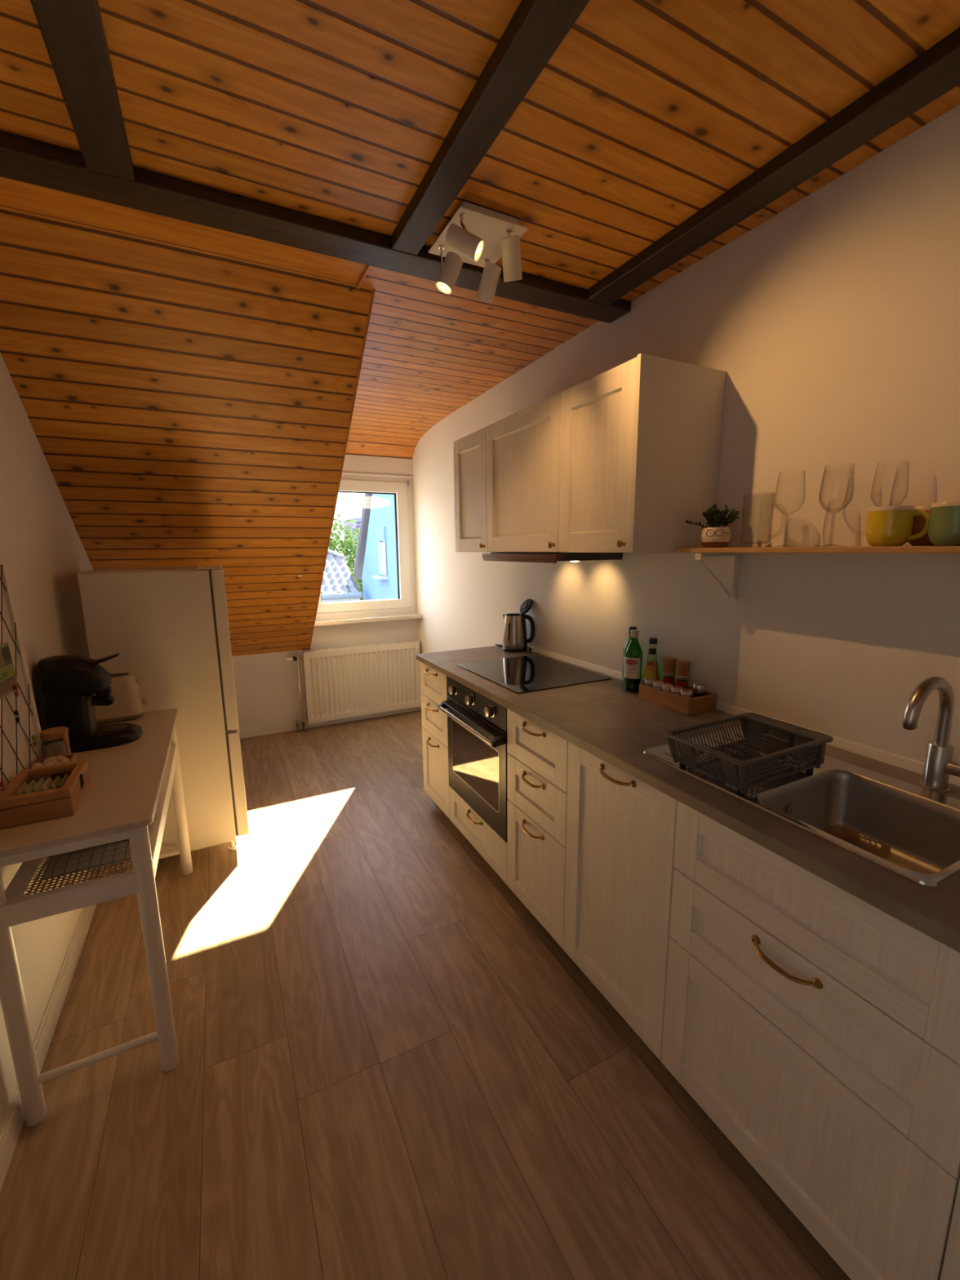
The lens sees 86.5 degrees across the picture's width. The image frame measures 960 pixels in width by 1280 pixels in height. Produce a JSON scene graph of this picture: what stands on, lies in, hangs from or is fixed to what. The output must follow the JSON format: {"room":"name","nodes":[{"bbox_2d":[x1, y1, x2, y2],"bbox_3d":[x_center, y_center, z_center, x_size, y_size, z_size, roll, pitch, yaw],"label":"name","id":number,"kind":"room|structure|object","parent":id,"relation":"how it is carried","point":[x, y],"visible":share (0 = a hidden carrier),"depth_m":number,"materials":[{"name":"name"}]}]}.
{"room":"kitchen","nodes":[
{"label":"kitchen","id":0,"kind":"room"},
{"bbox_2d":[0,352,97,1131],"bbox_3d":[-1.292,0.025,1.130,0.100,2.660,5.750,-6,11,-26],"label":"wall","id":1,"kind":"structure","parent":0,"point":[42,549],"depth_m":1.81,"materials":[{"name":"white paint"}]},
{"bbox_2d":[0,870,98,1192],"bbox_3d":[-1.229,1.230,1.372,0.014,0.082,5.550,-6,11,-26],"label":"baseboard","id":2,"kind":"structure","parent":1,"relation":"attached to","point":[10,1132],"depth_m":1.56,"materials":[{"name":"white paint"}]},
{"bbox_2d":[0,176,366,284],"bbox_3d":[-0.977,-1.270,1.538,1.257,0.040,0.234,-6,11,-26],"label":"ceiling","id":3,"kind":"structure","parent":0,"point":[14,194],"depth_m":1.56,"materials":[{"name":"brown wood"}]},
{"bbox_2d":[0,205,372,656],"bbox_3d":[-1.512,-0.568,2.815,1.316,1.844,2.349,-6,11,-26],"label":"ceiling","id":4,"kind":"structure","parent":0,"point":[184,406],"depth_m":2.10,"materials":[{"name":"brown wood"}]},
{"bbox_2d":[231,453,417,731],"bbox_3d":[-1.555,-0.505,4.103,2.375,2.660,0.070,-6,11,-26],"label":"wall","id":5,"kind":"structure","parent":0,"point":[267,691],"depth_m":4.22,"materials":[{"name":"white paint"}]},
{"bbox_2d":[239,706,421,738],"bbox_3d":[-1.517,0.720,4.288,2.161,0.062,0.014,-6,11,-26],"label":"baseboard","id":6,"kind":"structure","parent":5,"relation":"attached to","point":[290,726],"depth_m":4.31,"materials":[{"name":"white paint"}]},
{"bbox_2d":[308,288,375,649],"bbox_3d":[-0.914,-0.636,3.092,0.009,1.811,2.306,-6,11,-26],"label":"trim","id":7,"kind":"structure","parent":5,"relation":"attached to","point":[373,290],"depth_m":2.48,"materials":[{"name":"brown wood"}]},
{"bbox_2d":[285,640,421,733],"bbox_3d":[-1.060,0.383,4.414,1.124,0.672,0.103,-6,11,-26],"label":"radiator","id":8,"kind":"object","parent":5,"relation":"attached to","point":[342,682],"visible":0.98,"depth_m":4.37,"materials":[{"name":"metal"}]},
{"bbox_2d":[302,640,419,652],"bbox_3d":[-1.000,0.052,4.371,0.992,0.006,0.066,-6,11,-26],"label":"grille","id":9,"kind":"object","parent":8,"relation":"attached to","point":[370,646],"depth_m":4.36,"materials":[{"name":"metal"}]},
{"bbox_2d":[315,471,414,617],"bbox_3d":[-0.996,-0.801,4.314,0.933,1.167,0.077,-6,11,-26],"label":"window","id":10,"kind":"structure","parent":5,"relation":"in","point":[400,488],"depth_m":4.39,"materials":[{"name":"plastic"}]},
{"bbox_2d":[314,613,422,626],"bbox_3d":[-0.959,-0.176,4.352,0.945,0.032,0.135,-6,11,-26],"label":"windowsill","id":11,"kind":"object","parent":5,"relation":"attached to","point":[413,615],"visible":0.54,"depth_m":4.30,"materials":[{"name":"stone"}]},
{"bbox_2d":[0,710,850,1279],"bbox_3d":[-0.266,1.203,1.866,2.375,0.060,5.750,-6,11,-26],"label":"floor","id":12,"kind":"structure","parent":0,"point":[388,1067],"depth_m":1.41,"materials":[{"name":"brown wood"}]},
{"bbox_2d":[0,708,192,1126],"bbox_3d":[-1.274,0.793,1.810,0.371,0.788,1.087,-6,11,-26],"label":"console table","id":13,"kind":"object","parent":12,"relation":"on","point":[120,802],"visible":0.88,"depth_m":1.37,"materials":[{"name":"paint"}]},
{"bbox_2d":[0,555,44,792],"bbox_3d":[-1.299,0.132,1.319,0.036,0.686,0.736,-6,11,-26],"label":"memo board","id":14,"kind":"object","parent":13,"relation":"on","point":[17,751],"visible":0.62,"depth_m":1.57,"materials":[{"name":"black metal"}]},
{"bbox_2d":[0,780,5,791],"bbox_3d":[-1.263,0.392,1.351,0.007,0.036,0.012,-6,11,-26],"label":"clip","id":15,"kind":"object","parent":14,"relation":"attached to","point":[2,788],"visible":0.61,"depth_m":1.35,"materials":[{"name":"plastic"}]},
{"bbox_2d":[0,642,17,699],"bbox_3d":[-1.362,0.087,1.458,0.005,0.140,0.160,-6,11,-26],"label":"postcard","id":16,"kind":"object","parent":14,"relation":"attached to","point":[7,675],"visible":0.95,"depth_m":1.48,"materials":[{"name":"green"}]},
{"bbox_2d":[13,684,18,697],"bbox_3d":[-1.376,0.150,1.513,0.007,0.036,0.012,-6,11,-26],"label":"clip","id":17,"kind":"object","parent":16,"relation":"attached to","point":[15,686],"visible":1,"depth_m":1.51,"materials":[{"name":"plastic"}]},
{"bbox_2d":[13,710,19,723],"bbox_3d":[-1.357,0.225,1.496,0.007,0.036,0.012,-6,11,-26],"label":"clip","id":18,"kind":"object","parent":14,"relation":"attached to","point":[16,713],"visible":1,"depth_m":1.49,"materials":[{"name":"black plastic"}]},
{"bbox_2d":[31,734,36,746],"bbox_3d":[-1.394,0.316,1.595,0.007,0.036,0.012,-6,11,-26],"label":"clip","id":19,"kind":"object","parent":14,"relation":"attached to","point":[33,739],"visible":1,"depth_m":1.59,"materials":[{"name":"plastic"}]},
{"bbox_2d":[0,760,91,829],"bbox_3d":[-1.205,0.423,1.423,0.166,0.076,0.220,-6,11,-26],"label":"box","id":20,"kind":"object","parent":13,"relation":"on","point":[15,810],"visible":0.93,"depth_m":1.35,"materials":[{"name":"brown wood"}]},
{"bbox_2d":[16,782,27,795],"bbox_3d":[-1.278,0.430,1.435,0.024,0.043,0.072,-6,11,-26],"label":"bag","id":21,"kind":"object","parent":20,"relation":"in","point":[24,785],"visible":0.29,"depth_m":1.42,"materials":[{"name":"beige paper"}]},
{"bbox_2d":[22,779,36,793],"bbox_3d":[-1.260,0.429,1.443,0.024,0.043,0.079,-6,11,-26],"label":"bag","id":22,"kind":"object","parent":20,"relation":"in","point":[28,788],"visible":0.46,"depth_m":1.43,"materials":[{"name":"paper"}]},
{"bbox_2d":[32,777,45,791],"bbox_3d":[-1.245,0.426,1.454,0.024,0.043,0.078,-6,11,-26],"label":"bag","id":23,"kind":"object","parent":20,"relation":"in","point":[37,788],"visible":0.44,"depth_m":1.44,"materials":[{"name":"beige paper"}]},
{"bbox_2d":[40,777,53,791],"bbox_3d":[-1.226,0.425,1.458,0.024,0.043,0.076,-6,11,-26],"label":"bag","id":24,"kind":"object","parent":20,"relation":"in","point":[46,786],"visible":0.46,"depth_m":1.45,"materials":[{"name":"beige paper"}]},
{"bbox_2d":[49,775,62,789],"bbox_3d":[-1.210,0.423,1.470,0.024,0.043,0.075,-6,11,-26],"label":"bag","id":25,"kind":"object","parent":20,"relation":"in","point":[56,781],"visible":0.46,"depth_m":1.46,"materials":[{"name":"yellow paper"}]},
{"bbox_2d":[57,773,68,787],"bbox_3d":[-1.193,0.422,1.478,0.024,0.043,0.082,-6,11,-26],"label":"bag","id":26,"kind":"object","parent":20,"relation":"in","point":[65,777],"visible":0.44,"depth_m":1.47,"materials":[{"name":"green paper"}]},
{"bbox_2d":[25,753,77,768],"bbox_3d":[-1.331,0.407,1.583,0.110,0.052,0.127,-6,11,-26],"label":"bamboo tray","id":27,"kind":"object","parent":13,"relation":"on","point":[73,757],"visible":0.25,"depth_m":1.62,"materials":[{"name":"brown wood"}]},
{"bbox_2d":[31,762,41,768],"bbox_3d":[-1.357,0.398,1.560,0.026,0.030,0.054,-7,12,-34],"label":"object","id":28,"kind":"object","parent":27,"relation":"in","point":[37,764],"visible":0.34,"depth_m":1.56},
{"bbox_2d":[40,754,60,766],"bbox_3d":[-1.349,0.383,1.599,0.026,0.030,0.054,6,12,34],"label":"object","id":29,"kind":"object","parent":27,"relation":"in","point":[51,759],"visible":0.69,"depth_m":1.59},
{"bbox_2d":[42,760,57,766],"bbox_3d":[-1.328,0.393,1.566,0.026,0.030,0.054,1,10,11],"label":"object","id":30,"kind":"object","parent":27,"relation":"in","point":[54,762],"visible":0.29,"depth_m":1.57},
{"bbox_2d":[56,755,69,763],"bbox_3d":[-1.308,0.383,1.605,0.054,0.030,0.026,5,11,27],"label":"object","id":31,"kind":"object","parent":27,"relation":"in","point":[63,759],"visible":0.56,"depth_m":1.60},
{"bbox_2d":[40,726,72,757],"bbox_3d":[-1.410,0.356,1.702,0.081,0.114,0.087,-6,11,-26],"label":"storage jar","id":32,"kind":"object","parent":13,"relation":"on","point":[61,748],"visible":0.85,"depth_m":1.68,"materials":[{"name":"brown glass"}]},
{"bbox_2d":[35,653,142,752],"bbox_3d":[-1.421,0.216,1.866,0.284,0.331,0.186,-6,11,-26],"label":"coffee machine","id":33,"kind":"object","parent":13,"relation":"on","point":[68,684],"visible":0.94,"depth_m":1.79,"materials":[{"name":"black plastic"}]},
{"bbox_2d":[40,793,159,879],"bbox_3d":[-1.147,0.580,1.569,0.242,0.016,0.430,-6,11,-26],"label":"kitchen towel","id":34,"kind":"object","parent":13,"relation":"on","point":[108,854],"visible":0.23,"depth_m":1.41,"materials":[{"name":"grey fabric"}]},
{"bbox_2d":[68,800,158,853],"bbox_3d":[-1.145,0.545,1.625,0.198,0.039,0.383,-6,11,-26],"label":"kitchen towel","id":35,"kind":"object","parent":34,"relation":"on","point":[149,825],"visible":0.03,"depth_m":1.56,"materials":[{"name":"white fabric"}]},
{"bbox_2d":[94,672,148,724],"bbox_3d":[-1.533,0.241,2.134,0.237,0.190,0.110,-6,11,-26],"label":"toaster","id":36,"kind":"object","parent":13,"relation":"on","point":[129,704],"visible":0.59,"depth_m":2.11,"materials":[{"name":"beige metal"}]},
{"bbox_2d":[77,565,248,871],"bbox_3d":[-1.521,0.344,2.561,0.535,1.412,0.547,-6,11,-26],"label":"fridge","id":37,"kind":"object","parent":12,"relation":"on","point":[168,626],"visible":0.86,"depth_m":2.31,"materials":[{"name":"metal"}]},
{"bbox_2d":[419,661,449,818],"bbox_3d":[0.001,0.501,2.895,0.628,0.786,0.380,-6,11,-26],"label":"base cabinet","id":38,"kind":"object","parent":12,"relation":"on","point":[433,691],"visible":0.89,"depth_m":2.77,"materials":[{"name":"white wood"}]},
{"bbox_2d":[448,785,506,884],"bbox_3d":[0.227,0.868,2.517,0.628,0.193,0.600,-6,11,-26],"label":"base cabinet","id":39,"kind":"object","parent":12,"relation":"on","point":[489,844],"visible":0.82,"depth_m":2.35,"materials":[{"name":"white wood"}]},
{"bbox_2d":[437,675,507,842],"bbox_3d":[0.195,0.483,2.434,0.620,0.589,0.594,-6,11,-26],"label":"oven","id":40,"kind":"object","parent":39,"relation":"in","point":[477,725],"visible":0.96,"depth_m":2.26,"materials":[{"name":"black glass"}]},
{"bbox_2d":[506,708,568,949],"bbox_3d":[0.450,0.652,2.028,0.628,0.786,0.396,-6,11,-26],"label":"base cabinet","id":41,"kind":"object","parent":12,"relation":"on","point":[537,758],"visible":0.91,"depth_m":1.89,"materials":[{"name":"white wood"}]},
{"bbox_2d":[415,645,639,720],"bbox_3d":[0.187,0.157,2.490,0.625,0.030,1.186,-6,11,-26],"label":"countertop","id":42,"kind":"structure","parent":41,"relation":"on","point":[446,662],"depth_m":2.16,"materials":[{"name":"stone"}]},
{"bbox_2d":[494,599,534,652],"bbox_3d":[0.195,-0.093,2.959,0.156,0.295,0.256,-6,11,-26],"label":"kettle","id":43,"kind":"object","parent":42,"relation":"on","point":[515,639],"visible":1,"depth_m":2.89,"materials":[{"name":"silver metal"}]},
{"bbox_2d":[527,645,537,653],"bbox_3d":[0.295,0.052,2.885,0.030,0.034,0.070,-6,11,-26],"label":"power socket","id":44,"kind":"object","parent":42,"relation":"on","point":[531,648],"visible":1,"depth_m":2.87,"materials":[{"name":"plastic"}]},
{"bbox_2d":[457,654,612,693],"bbox_3d":[0.237,0.148,2.436,0.494,0.005,0.600,-6,11,-26],"label":"cooktop","id":45,"kind":"object","parent":42,"relation":"in","point":[533,673],"visible":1,"depth_m":2.38,"materials":[{"name":"black glass"}]},
{"bbox_2d":[622,626,636,685],"bbox_3d":[0.639,0.069,2.152,0.069,0.252,0.069,-6,11,-26],"label":"oil bottle","id":46,"kind":"object","parent":42,"relation":"on","point":[630,628],"visible":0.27,"depth_m":2.14,"materials":[{"name":"green glass"}]},
{"bbox_2d":[623,629,642,692],"bbox_3d":[0.626,0.083,2.081,0.070,0.250,0.070,-6,11,-26],"label":"oil bottle","id":47,"kind":"object","parent":42,"relation":"on","point":[633,652],"visible":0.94,"depth_m":2.06,"materials":[{"name":"green glass"}]},
{"bbox_2d":[564,742,677,1060],"bbox_3d":[0.641,0.716,1.657,0.628,0.786,0.448,-6,11,-26],"label":"base cabinet","id":48,"kind":"object","parent":12,"relation":"on","point":[621,829],"visible":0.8,"depth_m":1.50,"materials":[{"name":"white wood"}]},
{"bbox_2d":[455,826,851,1279],"bbox_3d":[0.414,1.149,1.721,0.015,0.083,3.014,-6,11,-26],"label":"trim","id":49,"kind":"structure","parent":12,"relation":"on","point":[455,826],"depth_m":1.32,"materials":[{"name":"wood"}]},
{"bbox_2d":[661,800,959,1279],"bbox_3d":[0.878,0.795,1.200,0.628,0.786,0.593,-6,11,-26],"label":"base cabinet","id":50,"kind":"object","parent":12,"relation":"on","point":[817,1028],"visible":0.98,"depth_m":1.00,"materials":[{"name":"white wood"}]},
{"bbox_2d":[940,1178,959,1279],"bbox_3d":[1.163,0.885,0.685,0.595,0.786,0.597,-6,11,-26],"label":"base cabinet","id":51,"kind":"object","parent":12,"relation":"on","point":[951,1264],"visible":1,"depth_m":0.83,"materials":[{"name":"white wood"}]},
{"bbox_2d":[529,693,959,952],"bbox_3d":[0.875,0.388,1.160,0.625,0.030,1.842,-6,11,-26],"label":"countertop","id":52,"kind":"structure","parent":51,"relation":"on","point":[617,731],"depth_m":1.19,"materials":[{"name":"stone"}]},
{"bbox_2d":[643,637,658,683],"bbox_3d":[0.692,0.101,2.055,0.069,0.222,0.069,-6,11,-26],"label":"vinegar bottle","id":53,"kind":"object","parent":52,"relation":"on","point":[651,669],"visible":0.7,"depth_m":2.03,"materials":[{"name":"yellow glass"}]},
{"bbox_2d":[638,680,716,715],"bbox_3d":[0.731,0.210,1.903,0.143,0.060,0.236,-6,11,-26],"label":"box","id":54,"kind":"object","parent":52,"relation":"on","point":[682,705],"visible":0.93,"depth_m":1.82,"materials":[{"name":"brown wood"}]},
{"bbox_2d":[644,678,654,687],"bbox_3d":[0.650,0.188,1.960,0.038,0.074,0.038,-6,11,-26],"label":"spice jar","id":55,"kind":"object","parent":54,"relation":"in","point":[648,682],"visible":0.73,"depth_m":1.94,"materials":[{"name":"glass"}]},
{"bbox_2d":[653,680,663,690],"bbox_3d":[0.670,0.194,1.921,0.038,0.074,0.038,-6,11,-26],"label":"spice jar","id":56,"kind":"object","parent":54,"relation":"in","point":[656,684],"visible":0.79,"depth_m":1.90,"materials":[{"name":"glass"}]},
{"bbox_2d":[662,683,672,693],"bbox_3d":[0.690,0.201,1.883,0.038,0.074,0.038,-6,11,-26],"label":"spice jar","id":57,"kind":"object","parent":54,"relation":"in","point":[666,687],"visible":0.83,"depth_m":1.86,"materials":[{"name":"glass"}]},
{"bbox_2d":[662,657,677,686],"bbox_3d":[0.731,0.145,1.973,0.053,0.152,0.053,-6,11,-26],"label":"grinder","id":58,"kind":"object","parent":54,"relation":"in","point":[669,663],"visible":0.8,"depth_m":1.95,"materials":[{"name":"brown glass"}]},
{"bbox_2d":[671,685,682,696],"bbox_3d":[0.710,0.207,1.845,0.038,0.074,0.038,-6,11,-26],"label":"spice jar","id":59,"kind":"object","parent":54,"relation":"in","point":[675,690],"visible":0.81,"depth_m":1.83,"materials":[{"name":"glass"}]},
{"bbox_2d":[675,660,690,688],"bbox_3d":[0.759,0.155,1.918,0.053,0.152,0.053,-6,11,-26],"label":"grinder","id":60,"kind":"object","parent":54,"relation":"in","point":[682,667],"visible":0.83,"depth_m":1.90,"materials":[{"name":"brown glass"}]},
{"bbox_2d":[680,688,692,698],"bbox_3d":[0.729,0.214,1.807,0.038,0.074,0.038,-6,11,-26],"label":"spice jar","id":61,"kind":"object","parent":54,"relation":"in","point":[686,693],"visible":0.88,"depth_m":1.79,"materials":[{"name":"glass"}]},
{"bbox_2d":[692,682,706,697],"bbox_3d":[0.798,0.200,1.861,0.044,0.082,0.044,-6,11,-26],"label":"shaker","id":62,"kind":"object","parent":54,"relation":"in","point":[699,689],"visible":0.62,"depth_m":1.84,"materials":[{"name":"silver glass"}]},
{"bbox_2d":[643,727,959,886],"bbox_3d":[0.806,0.429,1.278,0.426,0.162,0.682,-6,11,-26],"label":"sink","id":63,"kind":"object","parent":52,"relation":"in","point":[912,831],"visible":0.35,"depth_m":1.24,"materials":[{"name":"metal"}]},
{"bbox_2d":[665,712,832,795],"bbox_3d":[0.694,0.290,1.330,0.354,0.096,0.236,-6,11,-26],"label":"dish rack","id":64,"kind":"object","parent":63,"relation":"on","point":[779,739],"visible":1,"depth_m":1.31,"materials":[{"name":"grey plastic"}]},
{"bbox_2d":[902,676,959,792],"bbox_3d":[1.058,0.233,1.121,0.206,0.285,0.177,-6,11,-26],"label":"tap","id":65,"kind":"object","parent":52,"relation":"on","point":[939,765],"visible":1,"depth_m":1.19,"materials":[{"name":"metal"}]},
{"bbox_2d":[345,266,598,458],"bbox_3d":[-0.429,-1.483,3.058,1.125,0.334,2.500,-6,11,-26],"label":"ceiling","id":66,"kind":"structure","parent":0,"point":[429,353],"depth_m":2.52,"materials":[{"name":"brown wood"}]},
{"bbox_2d":[356,265,370,288],"bbox_3d":[-0.407,-1.298,1.805,0.008,0.016,0.214,-6,11,-26],"label":"trim","id":67,"kind":"structure","parent":66,"relation":"attached to","point":[367,267],"depth_m":1.82,"materials":[{"name":"brown wood"}]},
{"bbox_2d":[0,0,959,301],"bbox_3d":[0.295,-1.061,0.293,2.375,0.040,3.170,-6,11,-26],"label":"ceiling","id":68,"kind":"structure","parent":0,"point":[645,113],"depth_m":1.12,"materials":[{"name":"brown wood"}]},
{"bbox_2d":[30,0,134,181],"bbox_3d":[-0.263,-0.968,-0.004,0.100,0.047,2.927,-6,11,-26],"label":"ceiling beam","id":69,"kind":"structure","parent":68,"relation":"attached to","point":[73,31],"depth_m":1.02,"materials":[{"name":"brown wood"}]},
{"bbox_2d":[0,129,631,323],"bbox_3d":[-0.389,-1.257,1.621,2.175,0.047,0.126,-6,11,-26],"label":"ceiling beam","id":70,"kind":"structure","parent":68,"relation":"attached to","point":[24,159],"depth_m":1.46,"materials":[{"name":"brown wood"}]},
{"bbox_2d":[427,201,528,303],"bbox_3d":[-0.018,-1.165,1.554,0.272,0.192,0.308,-6,11,-26],"label":"ceiling spotlight","id":71,"kind":"object","parent":68,"relation":"attached to","point":[475,235],"visible":1,"depth_m":1.51,"materials":[{"name":"white paint"}]},
{"bbox_2d":[391,0,590,254],"bbox_3d":[0.424,-1.036,0.339,0.086,0.047,2.927,-6,11,-26],"label":"ceiling beam","id":72,"kind":"structure","parent":68,"relation":"attached to","point":[536,28],"depth_m":1.10,"materials":[{"name":"brown wood"}]},
{"bbox_2d":[587,26,959,304],"bbox_3d":[1.121,-1.106,0.688,0.104,0.047,2.927,-6,11,-26],"label":"ceiling beam","id":73,"kind":"structure","parent":68,"relation":"attached to","point":[935,72],"depth_m":1.26,"materials":[{"name":"brown wood"}]},
{"bbox_2d":[412,104,959,762],"bbox_3d":[0.734,-0.178,2.143,0.100,2.660,5.750,-6,11,-26],"label":"wall","id":74,"kind":"structure","parent":0,"point":[833,322],"depth_m":1.52,"materials":[{"name":"white paint"}]},
{"bbox_2d":[453,426,489,552],"bbox_3d":[0.100,-0.771,2.725,0.404,0.591,0.380,-6,11,-26],"label":"upper cabinet","id":75,"kind":"object","parent":74,"relation":"attached to","point":[469,451],"visible":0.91,"depth_m":2.65,"materials":[{"name":"white wood"}]},
{"bbox_2d":[482,552,622,563],"bbox_3d":[0.308,-0.384,2.357,0.353,0.044,0.632,-6,11,-26],"label":"hood","id":76,"kind":"object","parent":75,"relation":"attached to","point":[547,557],"visible":0.96,"depth_m":2.13,"materials":[{"name":"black metal"}]},
{"bbox_2d":[485,392,561,552],"bbox_3d":[0.323,-0.696,2.295,0.404,0.591,0.600,-6,11,-26],"label":"upper cabinet","id":77,"kind":"object","parent":74,"relation":"attached to","point":[523,446],"visible":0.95,"depth_m":2.18,"materials":[{"name":"white wood"}]},
{"bbox_2d":[558,353,726,553],"bbox_3d":[0.553,-0.619,1.850,0.404,0.594,0.414,-6,11,-26],"label":"upper cabinet","id":78,"kind":"object","parent":74,"relation":"attached to","point":[641,437],"visible":0.98,"depth_m":1.69,"materials":[{"name":"white wood"}]},
{"bbox_2d":[526,644,959,786],"bbox_3d":[0.878,0.243,1.809,0.016,0.027,3.024,-6,11,-26],"label":"wall strip","id":79,"kind":"object","parent":74,"relation":"attached to","point":[896,760],"visible":0.46,"depth_m":1.47,"materials":[{"name":"white paint"}]},
{"bbox_2d":[675,546,959,599],"bbox_3d":[1.100,-0.114,1.093,0.194,0.174,1.554,-6,11,-26],"label":"wall shelf","id":80,"kind":"object","parent":74,"relation":"attached to","point":[733,553],"visible":1,"depth_m":1.43,"materials":[{"name":"brown wood"}]},
{"bbox_2d":[685,503,739,547],"bbox_3d":[0.757,-0.372,1.661,0.148,0.142,0.136,0,10,5],"label":"pot plant","id":81,"kind":"object","parent":80,"relation":"on","point":[717,536],"visible":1,"depth_m":1.63,"materials":[{"name":"green plant"}]},
{"bbox_2d":[738,496,786,547],"bbox_3d":[0.844,-0.359,1.534,0.109,0.157,0.094,-6,11,-26],"label":"beer mug","id":82,"kind":"object","parent":80,"relation":"on","point":[743,496],"visible":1,"depth_m":1.53,"materials":[{"name":"clear glass"}]},
{"bbox_2d":[865,505,929,546],"bbox_3d":[0.985,-0.270,1.216,0.089,0.092,0.112,-2,10,-7],"label":"mug","id":83,"kind":"object","parent":80,"relation":"on","point":[886,526],"visible":0.94,"depth_m":1.19,"materials":[{"name":"yellow ceramic"}]},
{"bbox_2d":[907,505,935,546],"bbox_3d":[1.089,-0.274,1.228,0.113,0.092,0.089,-6,11,-26],"label":"mug","id":84,"kind":"object","parent":80,"relation":"on","point":[918,521],"visible":0.24,"depth_m":1.21,"materials":[{"name":"orange ceramic"}]},
{"bbox_2d":[928,500,959,546],"bbox_3d":[1.047,-0.253,1.111,0.092,0.094,0.114,0,10,1],"label":"mug","id":85,"kind":"object","parent":80,"relation":"on","point":[944,526],"visible":1,"depth_m":1.10,"materials":[{"name":"green ceramic"}]},
{"label":"outside","id":86,"kind":"structure","parent":0,"visible":0},
{"bbox_2d":[353,493,397,599],"bbox_3d":[0.250,-1.609,11.793,5.160,7.963,6.003,-6,11,-26],"label":"house","id":87,"kind":"structure","parent":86,"point":[375,559],"depth_m":11.29,"materials":[{"name":"paint"}]},
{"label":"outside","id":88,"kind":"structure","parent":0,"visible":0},
{"bbox_2d":[342,517,363,599],"bbox_3d":[-3.318,-1.955,20.575,3.630,5.620,2.270,-6,11,-26],"label":"house","id":89,"kind":"structure","parent":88,"point":[357,525],"depth_m":18.95,"materials":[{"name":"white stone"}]},
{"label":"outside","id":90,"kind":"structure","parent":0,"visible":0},
{"bbox_2d":[320,514,363,600],"bbox_3d":[-4.537,-1.131,16.020,4.137,5.631,2.824,-4,11,-21],"label":"tree","id":91,"kind":"object","parent":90,"point":[351,549],"visible":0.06,"depth_m":15.60,"materials":[{"name":"green plant"}]},
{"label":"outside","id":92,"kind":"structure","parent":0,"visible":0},
{"bbox_2d":[320,549,362,602],"bbox_3d":[-5.568,-0.106,12.202,4.972,4.980,2.851,-6,11,-26],"label":"house","id":93,"kind":"structure","parent":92,"point":[337,577],"depth_m":12.18,"materials":[{"name":"grey tile"}]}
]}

